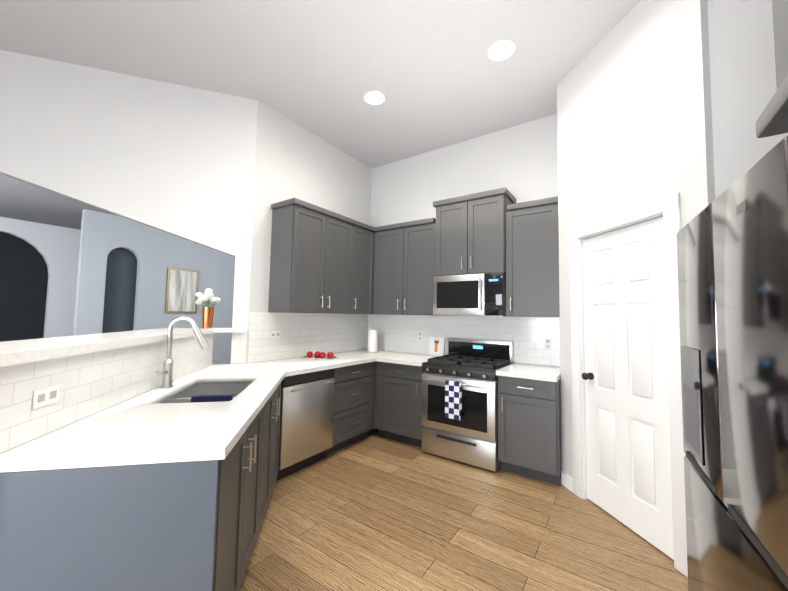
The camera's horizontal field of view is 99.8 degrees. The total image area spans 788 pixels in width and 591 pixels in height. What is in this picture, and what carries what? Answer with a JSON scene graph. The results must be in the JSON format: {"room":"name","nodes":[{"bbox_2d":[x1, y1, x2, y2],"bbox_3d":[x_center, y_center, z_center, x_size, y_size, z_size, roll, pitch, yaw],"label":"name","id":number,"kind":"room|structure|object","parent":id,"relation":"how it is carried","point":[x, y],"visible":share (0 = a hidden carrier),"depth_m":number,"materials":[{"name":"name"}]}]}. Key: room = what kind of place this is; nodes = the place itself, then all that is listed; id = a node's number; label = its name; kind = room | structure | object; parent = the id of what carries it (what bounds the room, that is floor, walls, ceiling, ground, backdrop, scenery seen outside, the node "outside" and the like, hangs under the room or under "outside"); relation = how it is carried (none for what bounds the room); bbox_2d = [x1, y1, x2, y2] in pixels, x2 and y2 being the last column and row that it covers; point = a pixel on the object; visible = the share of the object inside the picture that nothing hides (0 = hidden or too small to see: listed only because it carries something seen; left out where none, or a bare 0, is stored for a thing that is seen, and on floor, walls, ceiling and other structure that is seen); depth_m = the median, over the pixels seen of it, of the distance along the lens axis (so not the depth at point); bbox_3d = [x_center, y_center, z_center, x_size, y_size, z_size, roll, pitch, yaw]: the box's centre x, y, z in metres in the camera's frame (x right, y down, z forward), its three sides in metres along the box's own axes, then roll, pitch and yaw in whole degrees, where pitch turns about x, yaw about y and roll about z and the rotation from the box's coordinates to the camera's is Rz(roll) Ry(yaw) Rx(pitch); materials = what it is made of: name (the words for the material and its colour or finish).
{"room":"kitchen","nodes":[
{"label":"kitchen","id":0,"kind":"room"},
{"bbox_2d":[0,173,234,363],"bbox_3d":[-5.403,0.042,5.832,9.380,3.200,10.200,-1,-4,34],"label":"wall","id":1,"kind":"structure","parent":0,"point":[70,267],"depth_m":5.60,"materials":[{"name":"paint"}]},
{"bbox_2d":[165,267,198,312],"bbox_3d":[-3.727,-0.078,5.847,0.031,0.780,0.500,-1,-4,34],"label":"picture frame","id":2,"kind":"object","parent":1,"relation":"attached to","point":[181,288],"visible":0.96,"depth_m":5.82,"materials":[{"name":"brown metal"}]},
{"bbox_2d":[0,50,257,363],"bbox_3d":[-4.308,-0.295,2.336,6.100,3.500,0.130,2,-4,-18],"label":"wall","id":3,"kind":"structure","parent":0,"point":[174,159],"depth_m":2.97,"materials":[{"name":"paint"}]},
{"bbox_2d":[247,101,370,362],"bbox_3d":[-0.920,-0.139,3.980,0.120,3.500,1.820,-1,-4,34],"label":"wall","id":4,"kind":"structure","parent":0,"point":[294,160],"depth_m":3.62,"materials":[{"name":"paint"}]},
{"bbox_2d":[268,198,347,313],"bbox_3d":[-0.860,-0.361,3.656,0.348,1.105,0.908,-1,-4,34],"label":"upper cabinet","id":5,"kind":"object","parent":4,"relation":"attached to","point":[322,260],"depth_m":3.36,"materials":[{"name":"grey wood"}]},
{"bbox_2d":[348,218,375,313],"bbox_3d":[-0.504,-0.328,4.113,0.419,1.105,0.494,-1,-4,34],"label":"upper cabinet","id":6,"kind":"object","parent":4,"relation":"attached to","point":[361,236],"depth_m":4.04,"materials":[{"name":"grey wood"}]},
{"bbox_2d":[0,0,640,168],"bbox_3d":[-2.497,-2.074,2.053,8.720,0.080,7.240,-1,-4,34],"label":"ceiling","id":7,"kind":"structure","parent":0,"point":[434,74],"depth_m":2.68,"materials":[{"name":"paint"}]},
{"bbox_2d":[364,91,384,104],"bbox_3d":[-0.189,-1.921,3.230,0.210,0.006,0.210,-1,-4,34],"label":"recessed light","id":8,"kind":"object","parent":7,"relation":"in","point":[374,97],"visible":1,"depth_m":3.22,"materials":[{"name":"white plastic"}]},
{"bbox_2d":[488,40,515,60],"bbox_3d":[0.853,-1.938,2.628,0.210,0.006,0.210,-1,-4,34],"label":"recessed light","id":9,"kind":"object","parent":7,"relation":"in","point":[500,50],"visible":1,"depth_m":2.62,"materials":[{"name":"white plastic"}]},
{"bbox_2d":[240,432,687,590],"bbox_3d":[-3.325,1.651,4.903,13.800,0.050,11.800,-1,-4,34],"label":"floor","id":10,"kind":"structure","parent":0,"point":[374,512],"depth_m":2.12,"materials":[{"name":"brown wood"}]},
{"bbox_2d":[0,447,239,590],"bbox_3d":[-0.957,1.010,1.117,0.501,0.868,0.553,-1,-4,34],"label":"peninsula end panel","id":11,"kind":"object","parent":10,"relation":"on","point":[186,526],"depth_m":1.11,"materials":[{"name":"grey paint"}]},
{"bbox_2d":[234,383,280,590],"bbox_3d":[-0.808,1.061,1.943,1.140,0.868,1.137,-1,-4,34],"label":"base cabinet","id":12,"kind":"object","parent":10,"relation":"on","point":[259,444],"depth_m":1.85,"materials":[{"name":"grey wood"}]},
{"bbox_2d":[0,369,303,472],"bbox_3d":[-0.885,0.591,1.745,1.106,0.040,1.619,-1,-4,34],"label":"countertop","id":13,"kind":"structure","parent":12,"relation":"on","point":[145,428],"depth_m":1.31,"materials":[{"name":"white stone"}]},
{"bbox_2d":[156,316,208,388],"bbox_3d":[-1.357,0.357,2.104,0.207,0.452,0.276,-1,-4,34],"label":"faucet","id":14,"kind":"object","parent":13,"relation":"on","point":[167,373],"visible":1,"depth_m":2.11,"materials":[{"name":"silver metal"}]},
{"bbox_2d":[157,381,252,403],"bbox_3d":[-1.171,0.732,2.123,0.454,0.203,0.784,2,-3,-11],"label":"sink","id":15,"kind":"object","parent":13,"relation":"in","point":[213,391],"visible":0.15,"depth_m":2.46,"materials":[{"name":"silver metal"}]},
{"bbox_2d":[155,349,403,388],"bbox_3d":[-1.159,0.664,3.067,0.840,0.040,3.497,-1,-4,34],"label":"countertop","id":16,"kind":"structure","parent":12,"relation":"on","point":[213,372],"depth_m":3.02,"materials":[{"name":"white stone"}]},
{"bbox_2d":[300,351,338,360],"bbox_3d":[-0.799,0.641,3.563,0.360,0.076,0.200,0,-3,9],"label":"tray","id":17,"kind":"object","parent":16,"relation":"on","point":[318,355],"visible":1,"depth_m":3.54,"materials":[{"name":"white ceramic"}]},
{"bbox_2d":[367,326,377,352],"bbox_3d":[-0.274,0.557,4.265,0.150,0.344,0.150,-1,-4,34],"label":"towel stand","id":18,"kind":"object","parent":16,"relation":"on","point":[372,339],"visible":1,"depth_m":4.21,"materials":[{"name":"white paper"}]},
{"bbox_2d":[276,369,333,480],"bbox_3d":[-0.980,1.128,3.118,0.645,0.866,0.592,-1,-4,34],"label":"dishwasher","id":19,"kind":"object","parent":10,"relation":"on","point":[306,423],"visible":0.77,"depth_m":2.93,"materials":[{"name":"silver metal"}]},
{"bbox_2d":[326,362,373,454],"bbox_3d":[-0.676,1.164,3.645,0.608,0.868,0.610,-1,-4,34],"label":"base cabinet","id":20,"kind":"object","parent":10,"relation":"on","point":[353,409],"depth_m":3.48,"materials":[{"name":"grey wood"}]},
{"bbox_2d":[374,361,377,432],"bbox_3d":[-0.317,1.201,4.170,0.608,0.868,0.666,-1,-4,34],"label":"base cabinet","id":21,"kind":"object","parent":10,"relation":"on","point":[375,430],"depth_m":3.81,"materials":[{"name":"grey wood"}]},
{"bbox_2d":[374,361,422,447],"bbox_3d":[0.202,1.191,3.852,0.648,0.868,0.608,-1,-4,34],"label":"base cabinet","id":22,"kind":"object","parent":10,"relation":"on","point":[398,387],"depth_m":3.60,"materials":[{"name":"grey wood"}]},
{"bbox_2d":[376,353,437,365],"bbox_3d":[0.228,0.734,3.842,0.577,0.040,0.648,-1,-4,34],"label":"countertop","id":23,"kind":"structure","parent":22,"relation":"on","point":[413,359],"depth_m":3.72,"materials":[{"name":"white stone"}]},
{"bbox_2d":[428,336,444,355],"bbox_3d":[0.514,0.614,3.997,0.200,0.230,0.046,-1,-4,34],"label":"print","id":24,"kind":"object","parent":23,"relation":"on","point":[436,346],"visible":0.96,"depth_m":3.99,"materials":[{"name":"white paper"}]},
{"bbox_2d":[421,338,513,471],"bbox_3d":[0.753,1.031,3.411,0.752,1.115,0.696,-1,-4,34],"label":"range","id":25,"kind":"object","parent":10,"relation":"on","point":[470,436],"visible":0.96,"depth_m":3.19,"materials":[{"name":"silver metal"}]},
{"bbox_2d":[445,380,461,419],"bbox_3d":[0.561,0.987,3.136,0.155,0.344,0.036,-1,-4,34],"label":"towel","id":26,"kind":"object","parent":25,"relation":"hanging from","point":[453,399],"visible":0.98,"depth_m":3.12,"materials":[{"name":"multicoloured fabric"}]},
{"bbox_2d":[498,375,560,484],"bbox_3d":[1.305,1.166,3.099,0.496,0.868,0.608,-1,-4,34],"label":"base cabinet","id":27,"kind":"object","parent":10,"relation":"on","point":[529,427],"depth_m":2.84,"materials":[{"name":"grey wood"}]},
{"bbox_2d":[496,363,559,381],"bbox_3d":[1.302,0.710,3.109,0.496,0.040,0.648,-1,-4,34],"label":"countertop","id":28,"kind":"structure","parent":27,"relation":"on","point":[518,370],"depth_m":2.95,"materials":[{"name":"white stone"}]},
{"bbox_2d":[676,136,787,590],"bbox_3d":[1.332,0.572,0.857,0.724,1.770,0.912,-1,-4,29],"label":"refrigerator","id":29,"kind":"object","parent":10,"relation":"on","point":[732,252],"visible":1,"depth_m":0.91,"materials":[{"name":"silver metal"}]},
{"bbox_2d":[370,114,557,366],"bbox_3d":[1.328,-0.121,3.619,4.240,3.500,0.120,-1,-4,34],"label":"wall","id":30,"kind":"structure","parent":0,"point":[519,162],"depth_m":3.93,"materials":[{"name":"paint"}]},
{"bbox_2d":[376,217,435,314],"bbox_3d":[0.179,-0.316,4.099,0.908,1.105,0.401,-1,-4,34],"label":"upper cabinet","id":31,"kind":"object","parent":30,"relation":"attached to","point":[405,251],"depth_m":3.95,"materials":[{"name":"grey wood"}]},
{"bbox_2d":[364,314,559,366],"bbox_3d":[0.661,0.483,3.954,2.497,0.486,0.007,-1,-4,34],"label":"backsplash","id":32,"kind":"structure","parent":30,"relation":"attached to","point":[396,333],"depth_m":3.81,"materials":[{"name":"tile"}]},
{"bbox_2d":[418,332,422,340],"bbox_3d":[0.327,0.515,4.171,0.070,0.115,0.006,-1,-4,34],"label":"electrical outlet","id":33,"kind":"object","parent":32,"relation":"attached to","point":[420,335],"visible":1,"depth_m":4.17,"materials":[{"name":"white plastic"}]},
{"bbox_2d":[544,338,551,349],"bbox_3d":[1.550,0.487,3.337,0.070,0.115,0.006,-1,-4,34],"label":"electrical outlet","id":34,"kind":"object","parent":32,"relation":"attached to","point":[547,343],"visible":1,"depth_m":3.33,"materials":[{"name":"white plastic"}]},
{"bbox_2d":[433,187,515,275],"bbox_3d":[0.882,-0.631,3.655,0.760,0.845,0.378,-1,-4,34],"label":"upper cabinet","id":35,"kind":"object","parent":30,"relation":"attached to","point":[469,228],"depth_m":3.48,"materials":[{"name":"grey wood"}]},
{"bbox_2d":[433,272,505,315],"bbox_3d":[0.845,0.004,3.581,0.752,0.428,0.467,-1,-4,34],"label":"microwave","id":36,"kind":"object","parent":35,"relation":"attached to","point":[484,294],"visible":0.96,"depth_m":3.39,"materials":[{"name":"silver metal"}]},
{"bbox_2d":[504,196,559,316],"bbox_3d":[1.405,-0.342,3.295,0.496,1.105,0.348,-1,-4,34],"label":"upper cabinet","id":37,"kind":"object","parent":30,"relation":"attached to","point":[531,228],"depth_m":3.15,"materials":[{"name":"grey wood"}]},
{"bbox_2d":[557,0,787,498],"bbox_3d":[2.011,-0.187,2.298,1.620,3.500,1.294,-1,-4,34],"label":"wall","id":38,"kind":"structure","parent":0,"point":[658,99],"depth_m":2.07,"materials":[{"name":"paint"}]},
{"bbox_2d":[561,471,572,491],"bbox_3d":[0.191,1.331,-0.306,1.510,0.100,6.540,-1,-4,34],"label":"baseboard","id":39,"kind":"structure","parent":38,"relation":"attached to","point":[566,481],"depth_m":2.72,"materials":[{"name":"white wood"}]},
{"bbox_2d":[582,216,673,559],"bbox_3d":[1.579,0.537,2.290,0.526,2.013,0.514,-1,-4,34],"label":"pantry door","id":40,"kind":"structure","parent":38,"relation":"in","point":[628,449],"depth_m":2.23,"materials":[{"name":"white wood"}]},
{"bbox_2d":[569,193,687,576],"bbox_3d":[1.538,0.492,2.280,0.019,2.125,0.885,2,-3,-11],"label":"door frame","id":41,"kind":"structure","parent":38,"relation":"attached to","point":[668,207],"depth_m":1.94,"materials":[{"name":"white wood"}]},
{"bbox_3d":[-1.555,0.883,1.990,1.576,1.203,1.588,-1,-4,34],"label":"wall","id":42,"kind":"structure","parent":0,"visible":0},
{"bbox_2d":[32,384,59,409],"bbox_3d":[-1.326,0.385,1.267,0.006,0.070,0.115,2,-3,-11],"label":"outlet","id":43,"kind":"object","parent":42,"relation":"attached to","point":[45,396],"visible":1,"depth_m":1.26,"materials":[{"name":"white plastic"}]},
{"bbox_2d":[0,328,246,366],"bbox_3d":[-1.564,0.262,2.064,1.758,0.040,1.995,-1,-4,34],"label":"bar","id":44,"kind":"object","parent":42,"relation":"on","point":[15,352],"visible":0.87,"depth_m":1.53,"materials":[{"name":"white stone"}]},
{"bbox_2d":[195,288,220,327],"bbox_3d":[-1.698,0.115,3.050,0.237,0.363,0.208,-1,-4,34],"label":"vase","id":45,"kind":"object","parent":44,"relation":"on","point":[207,312],"visible":1,"depth_m":3.00,"materials":[{"name":"orange"}]},
{"bbox_2d":[0,332,327,453],"bbox_3d":[-1.484,0.433,2.058,1.442,0.289,1.442,-1,-4,34],"label":"backsplash","id":46,"kind":"structure","parent":42,"relation":"attached to","point":[91,383],"depth_m":1.56,"materials":[{"name":"tile"}]},
{"bbox_2d":[271,331,279,337],"bbox_3d":[-1.215,0.403,3.403,0.006,0.070,0.115,-1,-4,34],"label":"electrical outlet","id":47,"kind":"object","parent":46,"relation":"attached to","point":[275,334],"visible":1,"depth_m":3.40,"materials":[{"name":"white plastic"}]},
{"bbox_3d":[0.665,-0.405,-0.999,0.120,3.500,5.971,-1,-4,34],"label":"wall","id":48,"kind":"structure","parent":0,"visible":0},
{"bbox_2d":[755,0,787,137],"bbox_3d":[1.049,-0.791,0.332,0.728,0.580,1.150,-1,-4,34],"label":"upper cabinet","id":49,"kind":"object","parent":48,"relation":"attached to","point":[772,119],"visible":1,"depth_m":0.91,"materials":[{"name":"grey wood"}]}
]}

